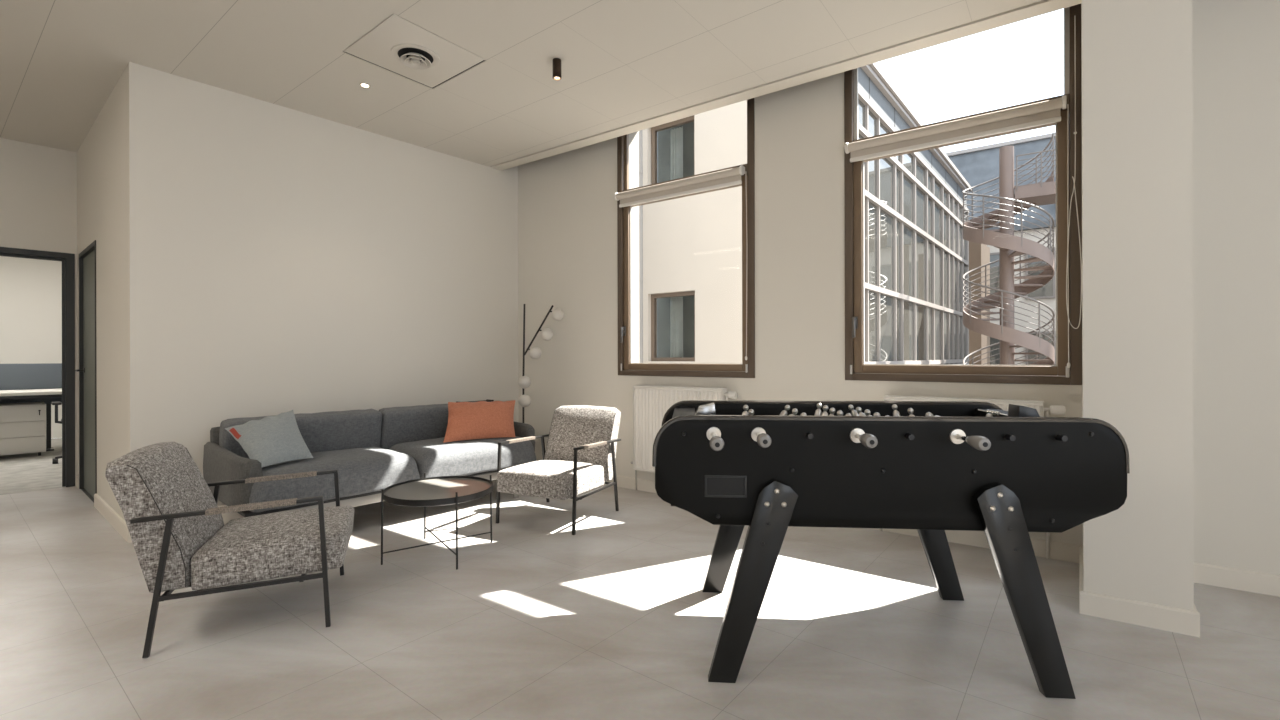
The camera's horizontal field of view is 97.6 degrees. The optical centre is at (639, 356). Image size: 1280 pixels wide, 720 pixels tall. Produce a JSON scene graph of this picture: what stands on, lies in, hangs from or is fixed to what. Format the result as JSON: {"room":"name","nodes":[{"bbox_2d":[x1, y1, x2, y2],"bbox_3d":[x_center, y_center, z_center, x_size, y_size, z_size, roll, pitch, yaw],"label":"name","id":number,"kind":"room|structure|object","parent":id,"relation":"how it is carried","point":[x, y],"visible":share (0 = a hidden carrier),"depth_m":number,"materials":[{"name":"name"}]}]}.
{"room":"common room","nodes":[
{"label":"common room","id":0,"kind":"room"},
{"bbox_2d":[0,256,61,438],"bbox_3d":[-8.880,-0.278,6.864,0.100,2.800,4.700,0,0,42],"label":"wall","id":1,"kind":"structure","parent":0,"point":[30,289],"depth_m":7.54,"materials":[{"name":"white paint"}]},
{"bbox_2d":[0,138,77,474],"bbox_3d":[-6.357,-0.324,3.243,0.120,2.880,4.370,0,0,42],"label":"wall","id":2,"kind":"structure","parent":0,"point":[38,183],"depth_m":4.68,"materials":[{"name":"beige paint"}]},
{"bbox_2d":[0,247,74,486],"bbox_3d":[-5.247,0.113,4.493,0.144,2.000,1.000,0,0,42],"label":"door frame","id":3,"kind":"structure","parent":2,"relation":"in","point":[68,259],"depth_m":4.80,"materials":[{"name":"black"}]},
{"bbox_2d":[77,63,129,519],"bbox_3d":[-3.911,-0.290,4.161,2.330,2.960,0.160,0,0,39],"label":"wall","id":4,"kind":"structure","parent":0,"point":[103,159],"depth_m":3.80,"materials":[{"name":"beige paint"}]},
{"bbox_2d":[75,240,96,497],"bbox_3d":[-4.370,0.121,4.482,0.890,1.980,0.148,0,0,39],"label":"door","id":5,"kind":"structure","parent":4,"relation":"in","point":[87,257],"depth_m":4.58,"materials":[{"name":"black metal"}]},
{"bbox_2d":[75,475,130,542],"bbox_3d":[-3.957,1.063,4.088,2.345,0.094,0.015,0,0,39],"label":"baseboard","id":6,"kind":"structure","parent":4,"relation":"attached to","point":[119,524],"depth_m":3.69,"materials":[{"name":"beige paint"}]},
{"bbox_2d":[129,62,517,506],"bbox_3d":[-2.141,-0.545,4.504,0.140,3.300,2.934,0,0,42],"label":"wall","id":7,"kind":"structure","parent":0,"point":[283,259],"depth_m":4.03,"materials":[{"name":"beige paint"}]},
{"bbox_2d":[131,512,242,541],"bbox_3d":[-2.112,1.058,4.415,0.015,0.094,2.834,0,0,42],"label":"baseboard","id":8,"kind":"structure","parent":7,"relation":"attached to","point":[227,517],"depth_m":3.71,"materials":[{"name":"beige paint"}]},
{"bbox_2d":[0,0,1041,166],"bbox_3d":[-1.581,-1.791,1.271,10.442,0.030,6.655,0,0,35],"label":"ceiling","id":9,"kind":"structure","parent":0,"point":[624,62],"depth_m":3.29,"materials":[{"name":"paint"}]},
{"bbox_2d":[359,83,369,87],"bbox_3d":[-1.795,-1.773,3.655,0.064,0.004,0.064,0,0,0],"label":"recessed light","id":10,"kind":"object","parent":9,"relation":"in","point":[365,85],"visible":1,"depth_m":3.65,"materials":[{"name":"beige paint"}]},
{"bbox_2d":[343,14,486,89],"bbox_3d":[-1.321,-1.750,3.302,0.581,0.054,0.581,0,0,38],"label":"ceiling vent","id":11,"kind":"object","parent":9,"relation":"in","point":[398,46],"visible":1,"depth_m":3.26,"materials":[{"name":"grey"}]},
{"bbox_2d":[552,58,560,80],"bbox_3d":[-0.497,-1.723,3.354,0.053,0.112,0.053,0,0,0],"label":"ceiling spotlight","id":12,"kind":"object","parent":9,"relation":"attached to","point":[556,62],"visible":1,"depth_m":3.33,"materials":[{"name":"brown metal"}]},
{"bbox_2d":[491,0,1081,170],"bbox_3d":[1.622,-1.797,3.175,7.410,0.034,0.117,0,0,35],"label":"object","id":13,"kind":"structure","parent":9,"relation":"attached to","point":[1042,7],"depth_m":3.50,"materials":[{"name":"beige paint"}]},
{"bbox_2d":[629,131,639,362],"bbox_3d":[2.162,-0.655,3.406,8.800,10.500,0.260,0,0,35],"label":"sky","id":14,"kind":"structure","parent":0,"point":[633,137],"depth_m":5.05,"materials":[{"name":"white"}]},
{"bbox_2d":[0,438,1279,719],"bbox_3d":[-3.182,1.168,2.615,14.621,0.120,6.993,0,0,35],"label":"floor","id":15,"kind":"structure","parent":0,"point":[612,619],"depth_m":2.23,"materials":[{"name":"tile"}]},
{"bbox_2d":[0,402,45,455],"bbox_3d":[-7.137,0.825,6.231,0.530,0.584,0.710,0,0,42],"label":"drawer pedestal","id":16,"kind":"object","parent":15,"relation":"on","point":[22,425],"visible":1,"depth_m":6.20,"materials":[{"name":"white"}]},
{"bbox_2d":[0,363,61,450],"bbox_3d":[-7.525,0.599,6.306,0.270,1.040,2.650,0,0,42],"label":"screen","id":17,"kind":"object","parent":15,"relation":"on","point":[44,375],"visible":0.29,"depth_m":6.66,"materials":[{"name":"grey"}]},
{"bbox_2d":[0,388,61,399],"bbox_3d":[-7.199,0.750,6.018,0.800,0.735,2.650,0,0,42],"label":"office desk","id":18,"kind":"object","parent":15,"relation":"on","point":[30,393],"visible":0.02,"depth_m":6.16,"materials":[{"name":"white"}]},
{"bbox_2d":[51,401,61,463],"bbox_3d":[-5.905,0.626,6.040,0.593,0.978,0.610,0,0,42],"label":"chair","id":19,"kind":"object","parent":15,"relation":"on","point":[55,460],"visible":0.07,"depth_m":5.83,"materials":[{"name":"black plastic"}]},
{"bbox_2d":[105,442,353,657],"bbox_3d":[-1.700,0.738,2.435,0.788,0.735,0.624,0,0,-23],"label":"armchair","id":20,"kind":"object","parent":15,"relation":"on","point":[180,537],"visible":1,"depth_m":2.22,"materials":[{"name":"grey fabric"}]},
{"bbox_2d":[203,401,536,516],"bbox_3d":[-1.764,0.743,4.017,0.841,0.722,2.052,0,0,42],"label":"sofa","id":21,"kind":"object","parent":15,"relation":"on","point":[371,450],"visible":0.73,"depth_m":3.73,"materials":[{"name":"fabric"}]},
{"bbox_2d":[225,410,312,467],"bbox_3d":[-2.221,0.484,3.392,0.424,0.290,0.354,0,0,34],"label":"throw pillow","id":22,"kind":"object","parent":21,"relation":"on","point":[270,440],"visible":0.98,"depth_m":3.33,"materials":[{"name":"grey fabric"}]},
{"bbox_2d":[229,428,240,438],"bbox_3d":[-2.395,0.452,3.317,0.124,0.062,0.018,0,0,31],"label":"print","id":23,"kind":"object","parent":22,"relation":"attached to","point":[235,432],"depth_m":3.32,"materials":[{"name":"red fabric"}]},
{"bbox_2d":[219,409,381,458],"bbox_3d":[-2.274,0.546,3.822,0.204,0.324,0.965,0,0,42],"label":"cushion","id":24,"kind":"object","parent":21,"relation":"on","point":[349,429],"depth_m":3.87,"materials":[{"name":"fabric"}]},
{"bbox_2d":[249,446,419,511],"bbox_3d":[-2.009,0.741,3.587,0.632,0.224,0.960,0,0,42],"label":"seat cushion","id":25,"kind":"object","parent":21,"relation":"on","point":[363,471],"depth_m":3.40,"materials":[{"name":"fabric"}]},
{"bbox_2d":[379,401,486,448],"bbox_3d":[-1.631,0.544,4.546,0.203,0.325,0.964,0,0,42],"label":"cushion","id":26,"kind":"object","parent":21,"relation":"on","point":[398,425],"depth_m":4.29,"materials":[{"name":"fabric"}]},
{"bbox_2d":[389,436,536,477],"bbox_3d":[-1.365,0.740,4.311,0.633,0.224,0.959,0,0,42],"label":"seat cushion","id":27,"kind":"object","parent":21,"relation":"on","point":[433,457],"depth_m":4.08,"materials":[{"name":"fabric"}]},
{"bbox_2d":[443,400,514,442],"bbox_3d":[-1.250,0.492,4.394,0.662,0.282,0.274,0,0,-36],"label":"throw pillow","id":28,"kind":"object","parent":21,"relation":"on","point":[480,419],"visible":1,"depth_m":4.32,"materials":[{"name":"orange fabric"}]},
{"bbox_2d":[381,473,492,569],"bbox_3d":[-1.129,0.903,3.154,0.582,0.400,0.582,0,0,0],"label":"coffee table","id":29,"kind":"object","parent":15,"relation":"on","point":[424,492],"visible":1,"depth_m":3.09,"materials":[{"name":"grey"}]},
{"bbox_2d":[518,304,563,422],"bbox_3d":[-0.912,0.314,5.000,0.484,1.576,0.250,0,0,0],"label":"floor lamp","id":30,"kind":"object","parent":15,"relation":"on","point":[557,314],"visible":0.89,"depth_m":4.93,"materials":[{"name":"black metal"}]},
{"bbox_2d":[496,405,620,534],"bbox_3d":[-0.539,0.735,3.894,0.624,0.735,0.788,0,0,25],"label":"armchair","id":31,"kind":"object","parent":15,"relation":"on","point":[579,456],"visible":1,"depth_m":3.92,"materials":[{"name":"grey fabric"}]},
{"bbox_2d":[652,400,1129,698],"bbox_3d":[0.844,0.637,2.220,1.550,0.919,1.158,0,0,5],"label":"table","id":32,"kind":"object","parent":15,"relation":"on","point":[932,468],"visible":1,"depth_m":1.88,"materials":[{"name":"black laminate"}]},
{"bbox_2d":[518,0,1279,574],"bbox_3d":[1.837,-0.555,3.403,7.527,3.300,0.120,0,0,35],"label":"wall","id":33,"kind":"structure","parent":0,"point":[567,205],"depth_m":3.71,"materials":[{"name":"beige paint"}]},
{"bbox_2d":[631,385,737,489],"bbox_3d":[0.323,0.665,4.332,0.943,0.870,0.114,0,0,35],"label":"radiator","id":34,"kind":"object","parent":33,"relation":"attached to","point":[650,403],"visible":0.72,"depth_m":4.43,"materials":[{"name":"white metal"}]},
{"bbox_2d":[617,98,754,377],"bbox_3d":[0.423,-0.939,4.543,1.242,2.245,0.450,0,0,35],"label":"window","id":35,"kind":"structure","parent":33,"relation":"in","point":[746,369],"depth_m":4.37,"materials":[{"name":"brown metal"}]},
{"bbox_2d":[614,165,746,359],"bbox_3d":[0.282,-0.677,4.367,1.174,1.406,0.077,0,0,35],"label":"roller blind","id":36,"kind":"object","parent":35,"relation":"attached to","point":[729,177],"visible":1,"depth_m":4.31,"materials":[{"name":"beige fabric"}]},
{"bbox_2d":[604,475,1279,596],"bbox_3d":[1.802,1.048,3.348,7.327,0.094,0.015,0,0,35],"label":"baseboard","id":37,"kind":"structure","parent":33,"relation":"attached to","point":[1232,578],"depth_m":2.98,"materials":[{"name":"beige paint"}]},
{"bbox_2d":[844,4,1081,384],"bbox_3d":[1.945,-0.942,3.467,1.222,2.245,0.450,0,0,35],"label":"window","id":38,"kind":"structure","parent":33,"relation":"in","point":[856,368],"depth_m":3.11,"materials":[{"name":"brown metal"}]},
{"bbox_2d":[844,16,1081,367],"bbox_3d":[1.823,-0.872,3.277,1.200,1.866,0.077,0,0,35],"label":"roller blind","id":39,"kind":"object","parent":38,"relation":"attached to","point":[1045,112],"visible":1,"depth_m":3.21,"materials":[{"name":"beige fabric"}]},
{"bbox_2d":[880,395,1065,558],"bbox_3d":[1.871,0.666,3.238,0.939,0.859,0.114,0,0,35],"label":"radiator","id":40,"kind":"object","parent":33,"relation":"attached to","point":[1003,404],"visible":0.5,"depth_m":3.07,"materials":[{"name":"white metal"}]},
{"bbox_2d":[883,395,1043,416],"bbox_3d":[1.843,0.569,3.239,0.798,0.664,0.084,0,0,35],"label":"grille","id":41,"kind":"object","parent":40,"relation":"attached to","point":[1003,404],"depth_m":3.13,"materials":[{"name":"metal"}]},
{"bbox_2d":[1081,0,1193,610],"bbox_3d":[2.264,-0.556,2.592,0.340,3.300,0.768,0,0,38],"label":"wall pillar","id":42,"kind":"structure","parent":0,"point":[1136,55],"depth_m":2.29,"materials":[{"name":"beige paint"}]},
{"bbox_2d":[1079,545,1199,636],"bbox_3d":[2.257,1.047,2.578,0.371,0.094,0.764,0,0,38],"label":"baseboard","id":43,"kind":"structure","parent":42,"relation":"attached to","point":[1171,619],"depth_m":2.29,"materials":[{"name":"beige paint"}]},
{"label":"outside","id":44,"kind":"structure","parent":0,"visible":0},
{"bbox_3d":[24.656,4.588,21.864,85.311,0.100,83.120,0,0,0],"label":"ground","id":45,"kind":"structure","parent":44,"visible":0},
{"bbox_2d":[639,130,642,362],"bbox_3d":[-1.210,-1.397,9.073,0.300,12.000,3.590,0,0,39],"label":"building","id":46,"kind":"structure","parent":45,"relation":"on","point":[640,131],"depth_m":10.32,"materials":[{"name":"grey"}]},
{"bbox_2d":[642,100,746,362],"bbox_3d":[1.514,-1.404,9.949,3.050,12.000,1.000,0,0,35],"label":"building","id":47,"kind":"structure","parent":45,"relation":"on","point":[692,245],"depth_m":9.72,"materials":[{"name":"beige paint"}]},
{"bbox_2d":[670,296,682,356],"bbox_3d":[0.675,-0.532,10.300,0.277,1.160,0.058,0,0,36],"label":"curtain","id":48,"kind":"object","parent":47,"relation":"hanging from","point":[676,303],"depth_m":10.29,"materials":[{"name":"grey fabric"}]},
{"bbox_2d":[671,126,682,179],"bbox_3d":[0.678,-3.642,10.293,0.271,1.120,0.058,0,0,36],"label":"curtain","id":49,"kind":"object","parent":47,"relation":"hanging from","point":[676,134],"depth_m":10.28,"materials":[{"name":"grey fabric"}]},
{"bbox_2d":[642,63,971,364],"bbox_3d":[4.652,-0.599,15.993,7.050,10.485,14.147,0,0,39],"label":"building","id":50,"kind":"structure","parent":45,"relation":"on","point":[917,252],"depth_m":13.43,"materials":[{"name":"silver metal"}]},
{"bbox_2d":[969,241,986,364],"bbox_3d":[9.357,0.627,15.500,0.420,7.900,0.420,0,0,-34],"label":"steel post","id":51,"kind":"object","parent":45,"relation":"on","point":[977,251],"visible":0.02,"depth_m":15.38,"materials":[{"name":"brown metal"}]},
{"bbox_2d":[987,247,989,364],"bbox_3d":[10.475,0.624,17.000,0.300,7.900,0.300,0,0,-34],"label":"steel post","id":52,"kind":"object","parent":45,"relation":"on","point":[988,248],"visible":0.04,"depth_m":16.92,"materials":[{"name":"brown"}]},
{"bbox_2d":[946,133,1057,375],"bbox_3d":[19.623,-1.739,19.098,18.000,12.580,6.150,0,0,35],"label":"building","id":53,"kind":"structure","parent":45,"relation":"on","point":[977,165],"depth_m":20.19,"materials":[{"name":"stone"}]},
{"bbox_2d":[962,133,1055,364],"bbox_3d":[9.589,-0.315,13.084,3.556,9.783,1.922,0,0,32],"label":"stair","id":54,"kind":"structure","parent":45,"relation":"on","point":[1011,203],"depth_m":13.35,"materials":[{"name":"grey metal"}]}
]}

